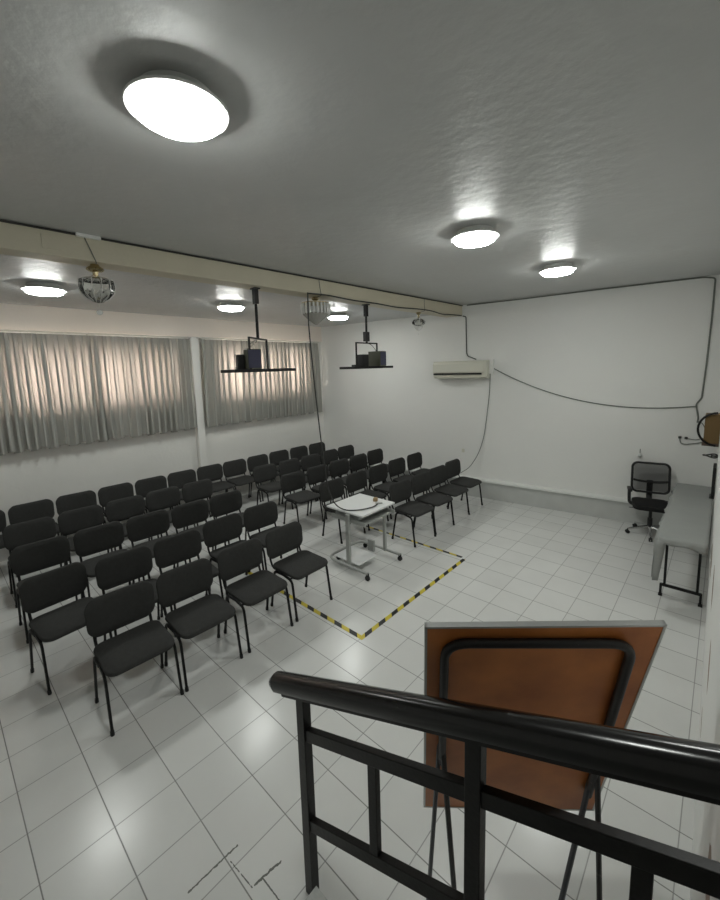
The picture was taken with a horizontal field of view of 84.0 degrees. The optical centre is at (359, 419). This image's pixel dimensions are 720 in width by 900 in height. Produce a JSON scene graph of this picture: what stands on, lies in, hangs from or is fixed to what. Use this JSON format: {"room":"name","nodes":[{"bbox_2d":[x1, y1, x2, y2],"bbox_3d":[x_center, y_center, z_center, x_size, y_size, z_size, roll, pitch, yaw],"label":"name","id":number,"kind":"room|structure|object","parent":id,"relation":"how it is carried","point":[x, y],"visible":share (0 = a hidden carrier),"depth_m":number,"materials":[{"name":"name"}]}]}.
{"room":"lecture room","nodes":[
{"label":"lecture room","id":0,"kind":"room"},
{"bbox_2d":[0,329,324,561],"bbox_3d":[-3.964,-0.099,6.456,0.180,3.750,9.350,5,10,42],"label":"wall","id":1,"kind":"structure","parent":0,"point":[27,476],"depth_m":6.70,"materials":[{"name":"paint"}]},
{"bbox_2d":[0,330,196,455],"bbox_3d":[-4.715,-0.362,5.314,0.201,1.653,5.150,5,10,42],"label":"curtain","id":2,"kind":"object","parent":1,"relation":"attached to","point":[56,390],"visible":1,"depth_m":5.97,"materials":[{"name":"fabric"}]},
{"bbox_2d":[0,303,321,341],"bbox_3d":[-3.958,-1.509,6.162,0.035,0.340,9.050,5,10,42],"label":"trim","id":3,"kind":"structure","parent":1,"relation":"attached to","point":[12,316],"depth_m":6.49,"materials":[{"name":"beige paint"}]},
{"bbox_2d":[188,337,208,499],"bbox_3d":[-2.954,0.066,7.373,0.110,3.130,0.140,5,10,42],"label":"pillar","id":4,"kind":"structure","parent":1,"relation":"attached to","point":[194,349],"depth_m":7.29,"materials":[{"name":"paint"}]},
{"bbox_2d":[196,337,321,426],"bbox_3d":[-1.942,-0.834,8.340,0.204,1.653,2.912,5,10,42],"label":"curtain","id":5,"kind":"object","parent":1,"relation":"attached to","point":[233,398],"visible":0.94,"depth_m":8.18,"materials":[{"name":"fabric"}]},
{"bbox_2d":[0,254,427,326],"bbox_3d":[-2.583,-1.779,5.576,3.480,0.270,10.300,5,10,42],"label":"ceiling","id":6,"kind":"structure","parent":0,"point":[134,293],"depth_m":5.25,"materials":[{"name":"paint"}]},
{"bbox_2d":[20,282,66,295],"bbox_3d":[-3.399,-1.400,4.307,0.400,0.108,0.400,5,10,42],"label":"ceiling lamp","id":7,"kind":"object","parent":6,"relation":"attached to","point":[34,288],"visible":1,"depth_m":4.20,"materials":[{"name":"white glass"}]},
{"bbox_2d":[24,288,63,295],"bbox_3d":[-3.398,-1.372,4.311,0.340,0.052,0.340,5,10,42],"label":"diffuser","id":8,"kind":"object","parent":7,"relation":"attached to","point":[34,291],"depth_m":4.23,"materials":[{"name":"white"}]},
{"bbox_2d":[216,302,244,311],"bbox_3d":[-1.873,-1.638,5.807,0.400,0.108,0.400,5,10,42],"label":"ceiling lamp","id":9,"kind":"object","parent":6,"relation":"attached to","point":[224,306],"visible":1,"depth_m":5.68,"materials":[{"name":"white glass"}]},
{"bbox_2d":[219,306,242,311],"bbox_3d":[-1.872,-1.611,5.811,0.340,0.052,0.340,5,10,42],"label":"diffuser","id":10,"kind":"object","parent":9,"relation":"attached to","point":[224,308],"depth_m":5.71,"materials":[{"name":"white"}]},
{"bbox_2d":[220,287,295,372],"bbox_3d":[-1.147,-1.000,4.476,0.300,0.919,0.800,5,10,42],"label":"shelf","id":11,"kind":"object","parent":6,"relation":"hanging from","point":[255,296],"visible":0.99,"depth_m":4.42,"materials":[{"name":"black metal"}]},
{"bbox_2d":[235,355,244,368],"bbox_3d":[-1.314,-0.637,4.398,0.080,0.160,0.096,-6,9,-30],"label":"speaker","id":12,"kind":"object","parent":11,"relation":"on","point":[240,359],"visible":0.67,"depth_m":4.36},
{"bbox_2d":[238,355,244,367],"bbox_3d":[-1.292,-0.634,4.359,0.064,0.138,0.006,-6,9,-30],"label":"grille","id":13,"kind":"object","parent":12,"relation":"attached to","point":[241,359],"depth_m":4.36,"materials":[{"name":"black"}]},
{"bbox_2d":[244,349,261,368],"bbox_3d":[-1.173,-0.665,4.372,0.150,0.215,0.156,-6,9,-30],"label":"speaker","id":14,"kind":"object","parent":11,"relation":"on","point":[253,356],"visible":0.92,"depth_m":4.31},
{"bbox_2d":[248,350,260,367],"bbox_3d":[-1.135,-0.659,4.308,0.134,0.193,0.006,-6,9,-30],"label":"grille","id":15,"kind":"object","parent":14,"relation":"attached to","point":[254,356],"depth_m":4.30,"materials":[{"name":"grey"}]},
{"bbox_2d":[327,313,348,319],"bbox_3d":[-0.394,-1.867,7.242,0.400,0.108,0.400,5,10,42],"label":"ceiling lamp","id":16,"kind":"object","parent":6,"relation":"attached to","point":[333,316],"visible":1,"depth_m":7.12,"materials":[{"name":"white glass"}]},
{"bbox_2d":[329,316,347,319],"bbox_3d":[-0.393,-1.839,7.246,0.340,0.052,0.340,5,10,42],"label":"diffuser","id":17,"kind":"object","parent":16,"relation":"attached to","point":[330,317],"depth_m":7.13,"materials":[{"name":"white"}]},
{"bbox_2d":[339,304,392,368],"bbox_3d":[0.095,-1.212,5.830,0.300,0.919,0.860,5,10,42],"label":"shelf","id":18,"kind":"object","parent":6,"relation":"hanging from","point":[366,335],"visible":0.96,"depth_m":5.75,"materials":[{"name":"black metal"}]},
{"bbox_2d":[357,354,368,365],"bbox_3d":[0.040,-0.861,5.785,0.126,0.170,0.130,4,10,39],"label":"speaker","id":19,"kind":"object","parent":18,"relation":"on","point":[362,359],"visible":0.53,"depth_m":5.74},
{"bbox_2d":[363,355,368,364],"bbox_3d":[0.087,-0.858,5.747,0.006,0.148,0.114,4,10,39],"label":"grille","id":20,"kind":"object","parent":19,"relation":"attached to","point":[365,357],"depth_m":5.74,"materials":[{"name":"black"}]},
{"bbox_2d":[368,351,385,365],"bbox_3d":[0.258,-0.911,5.946,0.226,0.215,0.150,4,10,39],"label":"speaker","id":21,"kind":"object","parent":18,"relation":"on","point":[376,358],"visible":0.95,"depth_m":5.88},
{"bbox_2d":[380,352,385,364],"bbox_3d":[0.343,-0.905,5.877,0.006,0.193,0.134,4,10,39],"label":"grille","id":22,"kind":"object","parent":21,"relation":"attached to","point":[382,354],"depth_m":5.87,"materials":[{"name":"grey"}]},
{"bbox_2d":[412,312,425,334],"bbox_3d":[0.994,-1.634,6.783,0.224,0.378,0.224,-5,8,-25],"label":"chandelier","id":23,"kind":"object","parent":6,"relation":"hanging from","point":[417,327],"visible":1,"depth_m":6.78,"materials":[{"name":"gold metal"}]},
{"bbox_2d":[305,886,326,899],"bbox_3d":[0.440,1.864,-0.273,3.735,1.350,2.165,5,10,42],"label":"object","id":24,"kind":"structure","parent":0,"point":[316,894],"depth_m":1.80,"materials":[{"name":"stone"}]},
{"bbox_2d":[0,475,709,899],"bbox_3d":[0.007,2.087,3.803,10.200,0.120,10.300,5,10,42],"label":"floor","id":25,"kind":"structure","parent":0,"point":[195,794],"depth_m":2.85,"materials":[{"name":"white tile"}]},
{"bbox_2d":[0,510,16,576],"bbox_3d":[-4.680,1.603,4.994,0.520,0.802,0.509,5,10,42],"label":"chair","id":26,"kind":"object","parent":25,"relation":"on","point":[2,514],"visible":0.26,"depth_m":5.24,"materials":[{"name":"black"}]},
{"bbox_2d":[2,517,64,607],"bbox_3d":[-3.782,1.619,4.674,0.520,0.802,0.509,5,10,43],"label":"chair","id":27,"kind":"object","parent":25,"relation":"on","point":[18,534],"visible":0.42,"depth_m":4.74,"materials":[{"name":"black"}]},
{"bbox_2d":[8,499,68,560],"bbox_3d":[-4.334,1.542,5.386,0.520,0.802,0.509,5,10,41],"label":"chair","id":28,"kind":"object","parent":25,"relation":"on","point":[24,512],"visible":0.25,"depth_m":5.48,"materials":[{"name":"black"}]},
{"bbox_2d":[10,535,77,643],"bbox_3d":[-3.174,1.679,4.082,0.520,0.802,0.509,5,10,42],"label":"chair","id":29,"kind":"object","parent":25,"relation":"on","point":[32,557],"visible":0.44,"depth_m":4.16,"materials":[{"name":"black"}]},
{"bbox_2d":[19,562,112,694],"bbox_3d":[-2.528,1.742,3.460,0.520,0.802,0.509,4,9,36],"label":"chair","id":30,"kind":"object","parent":25,"relation":"on","point":[39,592],"visible":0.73,"depth_m":3.44,"materials":[{"name":"black fabric"}]},
{"bbox_2d":[56,490,105,559],"bbox_3d":[-3.987,1.484,5.749,0.520,0.802,0.509,5,10,43],"label":"chair","id":31,"kind":"object","parent":25,"relation":"on","point":[68,502],"visible":0.29,"depth_m":5.85,"materials":[{"name":"black"}]},
{"bbox_2d":[57,505,115,565],"bbox_3d":[-3.451,1.557,5.079,0.520,0.802,0.509,5,10,43],"label":"chair","id":32,"kind":"object","parent":25,"relation":"on","point":[71,521],"visible":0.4,"depth_m":5.16,"materials":[{"name":"black"}]},
{"bbox_2d":[73,521,139,597],"bbox_3d":[-2.814,1.619,4.460,0.520,0.802,0.509,5,10,43],"label":"chair","id":33,"kind":"object","parent":25,"relation":"on","point":[99,538],"visible":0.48,"depth_m":4.53,"materials":[{"name":"black"}]},
{"bbox_2d":[98,482,144,523],"bbox_3d":[-3.634,1.425,6.134,0.520,0.802,0.509,5,10,41],"label":"chair","id":34,"kind":"object","parent":25,"relation":"on","point":[123,490],"visible":0.44,"depth_m":6.21,"materials":[{"name":"black"}]},
{"bbox_2d":[105,495,158,551],"bbox_3d":[-3.094,1.498,5.454,0.520,0.802,0.509,5,10,42],"label":"chair","id":35,"kind":"object","parent":25,"relation":"on","point":[122,509],"visible":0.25,"depth_m":5.54,"materials":[{"name":"black"}]},
{"bbox_2d":[84,580,183,736],"bbox_3d":[-1.748,1.768,3.086,0.520,0.802,0.509,6,10,44],"label":"chair","id":36,"kind":"object","parent":25,"relation":"on","point":[104,614],"visible":1,"depth_m":3.08,"materials":[{"name":"grey fabric"}]},
{"bbox_2d":[95,546,175,640],"bbox_3d":[-2.112,1.690,3.764,0.520,0.802,0.509,5,10,42],"label":"chair","id":37,"kind":"object","parent":25,"relation":"on","point":[112,571],"visible":0.48,"depth_m":3.86,"materials":[{"name":"black"}]},
{"bbox_2d":[135,475,170,512],"bbox_3d":[-3.285,1.367,6.500,0.520,0.802,0.509,5,10,43],"label":"chair","id":38,"kind":"object","parent":25,"relation":"on","point":[143,486],"visible":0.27,"depth_m":6.58,"materials":[{"name":"black"}]},
{"bbox_2d":[126,509,186,583],"bbox_3d":[-2.444,1.562,4.819,0.520,0.802,0.509,5,10,43],"label":"chair","id":39,"kind":"object","parent":25,"relation":"on","point":[147,525],"visible":0.52,"depth_m":4.90,"materials":[{"name":"black"}]},
{"bbox_2d":[145,486,195,539],"bbox_3d":[-2.758,1.437,5.849,0.520,0.802,0.509,5,10,41],"label":"chair","id":40,"kind":"object","parent":25,"relation":"on","point":[168,497],"visible":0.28,"depth_m":5.94,"materials":[{"name":"black"}]},
{"bbox_2d":[153,529,223,617],"bbox_3d":[-1.773,1.631,4.149,0.520,0.802,0.509,5,10,43],"label":"chair","id":41,"kind":"object","parent":25,"relation":"on","point":[174,549],"visible":0.56,"depth_m":4.23,"materials":[{"name":"black"}]},
{"bbox_2d":[167,469,210,517],"bbox_3d":[-2.947,1.307,6.883,0.520,0.802,0.509,5,10,43],"label":"chair","id":42,"kind":"object","parent":25,"relation":"on","point":[178,479],"visible":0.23,"depth_m":6.97,"materials":[{"name":"black"}]},
{"bbox_2d":[171,499,225,566],"bbox_3d":[-2.079,1.504,5.187,0.520,0.802,0.509,5,10,42],"label":"chair","id":43,"kind":"object","parent":25,"relation":"on","point":[194,512],"visible":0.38,"depth_m":5.27,"materials":[{"name":"black"}]},
{"bbox_2d":[156,558,242,691],"bbox_3d":[-1.393,1.710,3.459,0.520,0.802,0.509,5,10,43],"label":"chair","id":44,"kind":"object","parent":25,"relation":"on","point":[176,585],"visible":1,"depth_m":3.46,"materials":[{"name":"black fabric"}]},
{"bbox_2d":[182,479,227,528],"bbox_3d":[-2.399,1.379,6.211,0.520,0.802,0.509,5,10,42],"label":"chair","id":45,"kind":"object","parent":25,"relation":"on","point":[201,489],"visible":0.39,"depth_m":6.30,"materials":[{"name":"black"}]},
{"bbox_2d":[197,464,234,516],"bbox_3d":[-2.600,1.248,7.261,0.520,0.802,0.509,5,10,43],"label":"chair","id":46,"kind":"object","parent":25,"relation":"on","point":[214,472],"visible":0.62,"depth_m":7.32,"materials":[{"name":"black"}]},
{"bbox_2d":[202,513,263,603],"bbox_3d":[-1.452,1.561,4.616,0.520,0.802,0.509,5,10,42],"label":"chair","id":47,"kind":"object","parent":25,"relation":"on","point":[226,528],"visible":0.49,"depth_m":4.69,"materials":[{"name":"black"}]},
{"bbox_2d":[209,490,262,548],"bbox_3d":[-1.729,1.444,5.569,0.520,0.802,0.509,5,10,41],"label":"chair","id":48,"kind":"object","parent":25,"relation":"on","point":[231,501],"visible":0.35,"depth_m":5.66,"materials":[{"name":"black"}]},
{"bbox_2d":[223,459,261,501],"bbox_3d":[-2.256,1.192,7.622,0.520,0.802,0.509,5,10,43],"label":"chair","id":49,"kind":"object","parent":25,"relation":"on","point":[232,468],"visible":0.73,"depth_m":7.66,"materials":[{"name":"black"}]},
{"bbox_2d":[217,538,293,652],"bbox_3d":[-1.020,1.645,3.873,0.520,0.802,0.509,5,10,42],"label":"chair","id":50,"kind":"object","parent":25,"relation":"on","point":[233,561],"visible":1,"depth_m":3.86,"materials":[{"name":"black"}]},
{"bbox_2d":[247,454,280,500],"bbox_3d":[-1.907,1.130,8.017,0.520,0.802,0.509,5,10,41],"label":"chair","id":51,"kind":"object","parent":25,"relation":"on","point":[258,460],"visible":0.45,"depth_m":8.06,"materials":[{"name":"black"}]},
{"bbox_2d":[243,501,298,571],"bbox_3d":[-1.108,1.498,5.021,0.520,0.802,0.509,5,10,43],"label":"chair","id":52,"kind":"object","parent":25,"relation":"on","point":[262,515],"visible":0.53,"depth_m":5.09,"materials":[{"name":"black"}]},
{"bbox_2d":[253,463,293,509],"bbox_3d":[-1.564,1.232,7.165,0.520,0.802,0.509,5,10,42],"label":"chair","id":53,"kind":"object","parent":25,"relation":"on","point":[263,473],"visible":0.8,"depth_m":7.19,"materials":[{"name":"black"}]},
{"bbox_2d":[269,449,300,493],"bbox_3d":[-1.560,1.069,8.410,0.520,0.802,0.509,5,10,43],"label":"chair","id":54,"kind":"object","parent":25,"relation":"on","point":[275,457],"visible":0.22,"depth_m":8.49,"materials":[{"name":"black"}]},
{"bbox_2d":[279,458,316,508],"bbox_3d":[-1.185,1.171,7.548,0.520,0.802,0.509,5,10,42],"label":"chair","id":55,"kind":"object","parent":25,"relation":"on","point":[291,465],"visible":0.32,"depth_m":7.62,"materials":[{"name":"black"}]},
{"bbox_2d":[265,521,332,621],"bbox_3d":[-0.664,1.580,4.298,0.520,0.802,0.509,5,10,41],"label":"chair","id":56,"kind":"object","parent":25,"relation":"on","point":[279,541],"visible":0.98,"depth_m":4.28,"materials":[{"name":"black"}]},
{"bbox_2d":[280,471,323,523],"bbox_3d":[-0.960,1.294,6.555,0.520,0.802,0.509,6,10,44],"label":"chair","id":57,"kind":"object","parent":25,"relation":"on","point":[293,481],"visible":0.96,"depth_m":6.57,"materials":[{"name":"black"}]},
{"bbox_2d":[290,445,321,482],"bbox_3d":[-1.194,1.007,8.809,0.520,0.802,0.509,5,10,42],"label":"chair","id":58,"kind":"object","parent":25,"relation":"on","point":[296,452],"visible":0.28,"depth_m":8.90,"materials":[{"name":"black"}]},
{"bbox_2d":[301,453,334,500],"bbox_3d":[-0.826,1.112,7.926,0.520,0.802,0.509,5,10,43],"label":"chair","id":59,"kind":"object","parent":25,"relation":"on","point":[312,460],"visible":0.44,"depth_m":8.00,"materials":[{"name":"black"}]},
{"bbox_2d":[309,442,339,481],"bbox_3d":[-0.830,0.947,9.190,0.520,0.802,0.509,5,10,42],"label":"chair","id":60,"kind":"object","parent":25,"relation":"on","point":[314,448],"visible":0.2,"depth_m":9.28,"materials":[{"name":"black"}]},
{"bbox_2d":[307,464,345,518],"bbox_3d":[-0.586,1.227,6.992,0.520,0.802,0.509,5,10,42],"label":"chair","id":61,"kind":"object","parent":25,"relation":"on","point":[316,474],"visible":0.48,"depth_m":7.04,"materials":[{"name":"black"}]},
{"bbox_2d":[320,449,351,477],"bbox_3d":[-0.489,1.049,8.337,0.520,0.802,0.509,5,10,43],"label":"chair","id":62,"kind":"object","parent":25,"relation":"on","point":[329,455],"visible":0.27,"depth_m":8.43,"materials":[{"name":"black"}]},
{"bbox_2d":[319,478,365,543],"bbox_3d":[-0.277,1.341,6.045,0.520,0.802,0.509,6,10,44],"label":"chair","id":63,"kind":"object","parent":25,"relation":"on","point":[336,486],"visible":0.56,"depth_m":6.09,"materials":[{"name":"black"}]},
{"bbox_2d":[329,458,364,501],"bbox_3d":[-0.225,1.162,7.414,0.520,0.802,0.509,5,10,43],"label":"chair","id":64,"kind":"object","parent":25,"relation":"on","point":[339,467],"visible":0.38,"depth_m":7.49,"materials":[{"name":"black"}]},
{"bbox_2d":[338,445,368,481],"bbox_3d":[-0.146,0.987,8.740,0.520,0.802,0.509,5,10,43],"label":"chair","id":65,"kind":"object","parent":25,"relation":"on","point":[347,451],"visible":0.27,"depth_m":8.84,"materials":[{"name":"black"}]},
{"bbox_2d":[247,525,464,639],"bbox_3d":[-0.260,1.833,5.335,2.620,0.003,2.062,5,10,42],"label":"tape","id":66,"kind":"object","parent":25,"relation":"on","point":[428,586],"visible":0.67,"depth_m":4.27,"materials":[{"name":"plastic"}]},
{"bbox_2d":[327,493,401,580],"bbox_3d":[0.049,1.467,5.163,0.749,0.755,0.702,5,10,42],"label":"table","id":67,"kind":"object","parent":25,"relation":"on","point":[350,553],"visible":0.94,"depth_m":5.11,"materials":[{"name":"white laminate"}]},
{"bbox_2d":[334,546,376,565],"bbox_3d":[-0.058,1.748,5.169,0.440,0.012,0.350,5,10,42],"label":"shelf","id":68,"kind":"object","parent":67,"relation":"attached to","point":[359,556],"depth_m":5.14,"materials":[{"name":"white laminate"}]},
{"bbox_2d":[332,507,394,527],"bbox_3d":[0.044,1.203,5.161,0.570,0.050,0.590,5,10,42],"label":"tray","id":69,"kind":"object","parent":67,"relation":"on","point":[362,522],"depth_m":5.03,"materials":[{"name":"grey metal"}]},
{"bbox_2d":[350,453,383,494],"bbox_3d":[0.136,1.100,7.808,0.520,0.802,0.509,5,10,42],"label":"chair","id":70,"kind":"object","parent":25,"relation":"on","point":[357,462],"visible":0.49,"depth_m":7.89,"materials":[{"name":"black"}]},
{"bbox_2d":[346,470,388,530],"bbox_3d":[0.111,1.274,6.482,0.520,0.802,0.509,5,10,41],"label":"chair","id":71,"kind":"object","parent":25,"relation":"on","point":[355,481],"visible":0.73,"depth_m":6.53,"materials":[{"name":"black"}]},
{"bbox_2d":[367,448,398,492],"bbox_3d":[0.481,1.034,8.243,0.520,0.802,0.509,5,10,42],"label":"chair","id":72,"kind":"object","parent":25,"relation":"on","point":[375,456],"visible":0.41,"depth_m":8.33,"materials":[{"name":"black"}]},
{"bbox_2d":[369,463,406,518],"bbox_3d":[0.488,1.206,6.922,0.520,0.802,0.509,5,10,41],"label":"chair","id":73,"kind":"object","parent":25,"relation":"on","point":[377,473],"visible":0.63,"depth_m":6.95,"materials":[{"name":"black"}]},
{"bbox_2d":[388,457,424,501],"bbox_3d":[0.853,1.140,7.349,0.520,0.802,0.509,5,10,43],"label":"chair","id":74,"kind":"object","parent":25,"relation":"on","point":[397,466],"visible":0.57,"depth_m":7.41,"materials":[{"name":"black"}]},
{"bbox_2d":[389,479,435,547],"bbox_3d":[0.762,1.336,5.864,0.509,0.802,0.520,-9,10,-44],"label":"chair","id":75,"kind":"object","parent":25,"relation":"on","point":[400,491],"visible":0.94,"depth_m":5.85,"materials":[{"name":"black"}]},
{"bbox_2d":[407,452,440,492],"bbox_3d":[1.241,1.073,7.773,0.520,0.802,0.509,5,10,42],"label":"chair","id":76,"kind":"object","parent":25,"relation":"on","point":[414,460],"visible":0.58,"depth_m":7.83,"materials":[{"name":"black"}]},
{"bbox_2d":[411,472,454,534],"bbox_3d":[1.130,1.273,6.265,0.509,0.802,0.520,-9,10,-43],"label":"chair","id":77,"kind":"object","parent":25,"relation":"on","point":[421,482],"visible":0.76,"depth_m":6.27,"materials":[{"name":"black"}]},
{"bbox_2d":[429,465,469,522],"bbox_3d":[1.488,1.208,6.684,0.509,0.802,0.520,-9,10,-44],"label":"chair","id":78,"kind":"object","parent":25,"relation":"on","point":[438,474],"visible":0.83,"depth_m":6.71,"materials":[{"name":"black"}]},
{"bbox_2d":[445,459,482,508],"bbox_3d":[1.838,1.143,7.110,0.520,0.802,0.509,6,10,44],"label":"chair","id":79,"kind":"object","parent":25,"relation":"on","point":[453,467],"visible":0.77,"depth_m":7.12,"materials":[{"name":"black"}]},
{"bbox_2d":[269,671,719,899],"bbox_3d":[0.629,1.244,0.983,2.850,2.245,0.086,5,10,42],"label":"stair railing","id":80,"kind":"object","parent":25,"relation":"on","point":[688,768],"visible":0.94,"depth_m":1.16,"materials":[{"name":"black metal"}]},
{"bbox_2d":[423,620,666,899],"bbox_3d":[0.674,1.465,1.663,0.835,1.633,0.441,-1,7,4],"label":"stand","id":81,"kind":"object","parent":25,"relation":"on","point":[596,672],"visible":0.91,"depth_m":1.49,"materials":[{"name":"brown laminate"}]},
{"bbox_2d":[625,461,672,541],"bbox_3d":[4.157,1.153,5.715,0.587,1.005,0.614,3,9,30],"label":"office chair","id":82,"kind":"object","parent":25,"relation":"on","point":[646,476],"visible":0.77,"depth_m":5.84,"materials":[{"name":"black fabric"}]},
{"bbox_2d":[658,545,701,607],"bbox_3d":[3.921,1.416,4.779,0.371,0.740,2.340,5,10,42],"label":"folding table","id":83,"kind":"object","parent":25,"relation":"on","point":[661,584],"visible":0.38,"depth_m":4.14,"materials":[{"name":"grey"}]},
{"bbox_2d":[651,483,712,580],"bbox_3d":[3.885,1.268,4.761,0.424,0.460,2.386,5,10,42],"label":"tablecloth","id":84,"kind":"object","parent":83,"relation":"on","point":[686,520],"visible":0.97,"depth_m":4.31,"materials":[{"name":"white fabric"}]},
{"bbox_2d":[709,463,716,498],"bbox_3d":[4.469,0.774,5.064,0.048,0.410,0.320,5,10,42],"label":"monitor","id":85,"kind":"object","parent":84,"relation":"on","point":[711,496],"visible":0.99,"depth_m":4.95,"materials":[{"name":"black"}]},
{"bbox_2d":[0,0,719,304],"bbox_3d":[1.191,-1.500,2.156,6.720,0.150,10.300,5,10,42],"label":"ceiling","id":86,"kind":"structure","parent":0,"point":[360,137],"depth_m":1.93,"materials":[{"name":"paint"}]},
{"bbox_2d":[123,69,228,141],"bbox_3d":[-0.730,-1.244,1.610,0.389,0.108,0.389,5,10,42],"label":"ceiling lamp","id":87,"kind":"object","parent":86,"relation":"attached to","point":[175,105],"visible":1,"depth_m":1.53,"materials":[{"name":"white glass"}]},
{"bbox_2d":[132,84,221,141],"bbox_3d":[-0.730,-1.217,1.613,0.331,0.052,0.331,5,10,42],"label":"diffuser","id":88,"kind":"object","parent":87,"relation":"attached to","point":[182,112],"depth_m":1.55,"materials":[{"name":"white plastic"}]},
{"bbox_2d":[307,292,377,510],"bbox_3d":[-0.206,-0.207,4.856,0.798,2.654,0.223,-1,7,1],"label":"cable","id":89,"kind":"object","parent":86,"relation":"hanging from","point":[307,292],"visible":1,"depth_m":4.95,"materials":[{"name":"grey plastic"}]},
{"bbox_2d":[451,225,498,247],"bbox_3d":[0.954,-1.516,3.328,0.389,0.108,0.389,5,10,42],"label":"ceiling lamp","id":90,"kind":"object","parent":86,"relation":"attached to","point":[474,236],"visible":1,"depth_m":3.22,"materials":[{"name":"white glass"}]},
{"bbox_2d":[454,232,495,247],"bbox_3d":[0.955,-1.488,3.331,0.331,0.052,0.331,5,10,42],"label":"diffuser","id":91,"kind":"object","parent":90,"relation":"attached to","point":[469,239],"depth_m":3.25,"materials":[{"name":"white"}]},
{"bbox_2d":[539,262,576,276],"bbox_3d":[2.272,-1.719,4.601,0.389,0.108,0.389,5,10,42],"label":"ceiling lamp","id":92,"kind":"object","parent":86,"relation":"attached to","point":[564,268],"visible":1,"depth_m":4.49,"materials":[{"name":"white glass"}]},
{"bbox_2d":[542,268,573,276],"bbox_3d":[2.272,-1.691,4.604,0.331,0.052,0.331,5,10,42],"label":"diffuser","id":93,"kind":"object","parent":92,"relation":"attached to","point":[547,272],"depth_m":4.52,"materials":[{"name":"white"}]},
{"bbox_2d":[321,275,719,509],"bbox_3d":[2.121,-0.423,7.629,7.853,3.750,0.200,4,9,35],"label":"wall","id":94,"kind":"structure","parent":0,"point":[645,346],"depth_m":6.73,"materials":[{"name":"paint"}]},
{"bbox_2d":[75,232,100,240],"bbox_3d":[-2.148,-1.448,3.159,0.040,0.025,0.170,5,10,42],"label":"mounting plate","id":95,"kind":"object","parent":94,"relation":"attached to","point":[77,234],"visible":1,"depth_m":3.14,"materials":[{"name":"white plastic"}]},
{"bbox_2d":[77,264,115,314],"bbox_3d":[-2.182,-1.079,3.323,0.276,0.408,0.276,5,10,42],"label":"chandelier","id":96,"kind":"object","parent":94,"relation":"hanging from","point":[102,296],"visible":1,"depth_m":3.32,"materials":[{"name":"glass"}]},
{"bbox_2d":[0,222,461,316],"bbox_3d":[-1.374,-1.507,4.098,0.323,0.195,9.499,5,10,42],"label":"ceiling beam","id":97,"kind":"structure","parent":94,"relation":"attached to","point":[15,240],"depth_m":3.73,"materials":[{"name":"beige paint"}]},
{"bbox_2d":[0,219,462,305],"bbox_3d":[-0.990,-1.641,4.375,0.014,0.018,8.452,5,10,43],"label":"cable","id":98,"kind":"object","parent":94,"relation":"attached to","point":[1,220],"visible":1,"depth_m":3.78,"materials":[{"name":"grey plastic"}]},
{"bbox_2d":[301,297,329,324],"bbox_3d":[-0.565,-1.385,5.083,0.368,0.345,0.361,5,10,42],"label":"chandelier","id":99,"kind":"object","parent":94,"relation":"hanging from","point":[316,317],"visible":0.98,"depth_m":4.99,"materials":[{"name":"glass"}]},
{"bbox_2d":[308,293,461,315],"bbox_3d":[0.627,-1.717,6.090,0.016,0.050,3.651,5,10,43],"label":"cable","id":100,"kind":"object","parent":94,"relation":"attached to","point":[308,293],"visible":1,"depth_m":5.69,"materials":[{"name":"grey plastic"}]},
{"bbox_2d":[433,359,493,378],"bbox_3d":[1.908,-0.943,7.440,1.100,0.340,0.222,4,9,35],"label":"air conditioner","id":101,"kind":"object","parent":94,"relation":"attached to","point":[473,368],"visible":1,"depth_m":7.33,"materials":[{"name":"beige plastic"}]},
{"bbox_2d":[461,374,490,472],"bbox_3d":[2.135,-0.005,7.433,0.526,2.031,0.118,0,8,13],"label":"cable","id":102,"kind":"object","parent":101,"relation":"hanging from","point":[490,374],"visible":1,"depth_m":7.44,"materials":[{"name":"grey plastic"}]},
{"bbox_2d":[463,316,475,359],"bbox_3d":[2.025,-1.523,7.394,0.267,0.822,0.016,4,9,35],"label":"cable","id":103,"kind":"object","parent":94,"relation":"attached to","point":[463,316],"visible":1,"depth_m":7.42,"materials":[{"name":"grey plastic"}]},
{"bbox_2d":[328,458,712,535],"bbox_3d":[2.049,1.274,7.743,7.279,0.360,0.112,4,9,35],"label":"baseboard","id":104,"kind":"structure","parent":94,"relation":"attached to","point":[583,503],"depth_m":6.77,"materials":[{"name":"paint"}]},
{"bbox_2d":[467,277,715,422],"bbox_3d":[3.396,-1.040,6.475,3.448,2.001,0.017,4,9,35],"label":"cable","id":105,"kind":"object","parent":94,"relation":"attached to","point":[714,278],"visible":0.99,"depth_m":5.62,"materials":[{"name":"grey plastic"}]},
{"bbox_2d":[494,368,695,408],"bbox_3d":[3.557,-0.548,6.431,2.874,0.668,0.013,4,9,35],"label":"cable","id":106,"kind":"object","parent":94,"relation":"attached to","point":[494,368],"visible":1,"depth_m":6.33,"materials":[{"name":"grey plastic"}]},
{"bbox_2d":[690,437,719,899],"bbox_3d":[3.004,0.132,3.179,0.228,3.750,6.540,5,10,42],"label":"wall","id":107,"kind":"structure","parent":0,"point":[706,830],"depth_m":1.73,"materials":[{"name":"white paint"}]},
{"bbox_2d":[697,412,719,446],"bbox_3d":[4.617,0.102,5.299,0.231,0.455,0.303,5,10,42],"label":"wall box","id":108,"kind":"object","parent":107,"relation":"attached to","point":[712,420],"visible":0.98,"depth_m":5.19,"materials":[{"name":"brown wood"}]},
{"bbox_2d":[701,441,718,446],"bbox_3d":[4.654,0.309,5.314,0.170,0.035,0.280,5,10,42],"label":"shelf","id":109,"kind":"object","parent":108,"relation":"attached to","point":[704,443],"depth_m":5.20,"materials":[{"name":"white"}]},
{"bbox_2d":[702,453,717,458],"bbox_3d":[4.578,0.466,5.230,0.160,0.044,0.200,5,10,42],"label":"wall bracket","id":110,"kind":"object","parent":107,"relation":"attached to","point":[713,455],"visible":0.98,"depth_m":5.20,"materials":[{"name":"grey"}]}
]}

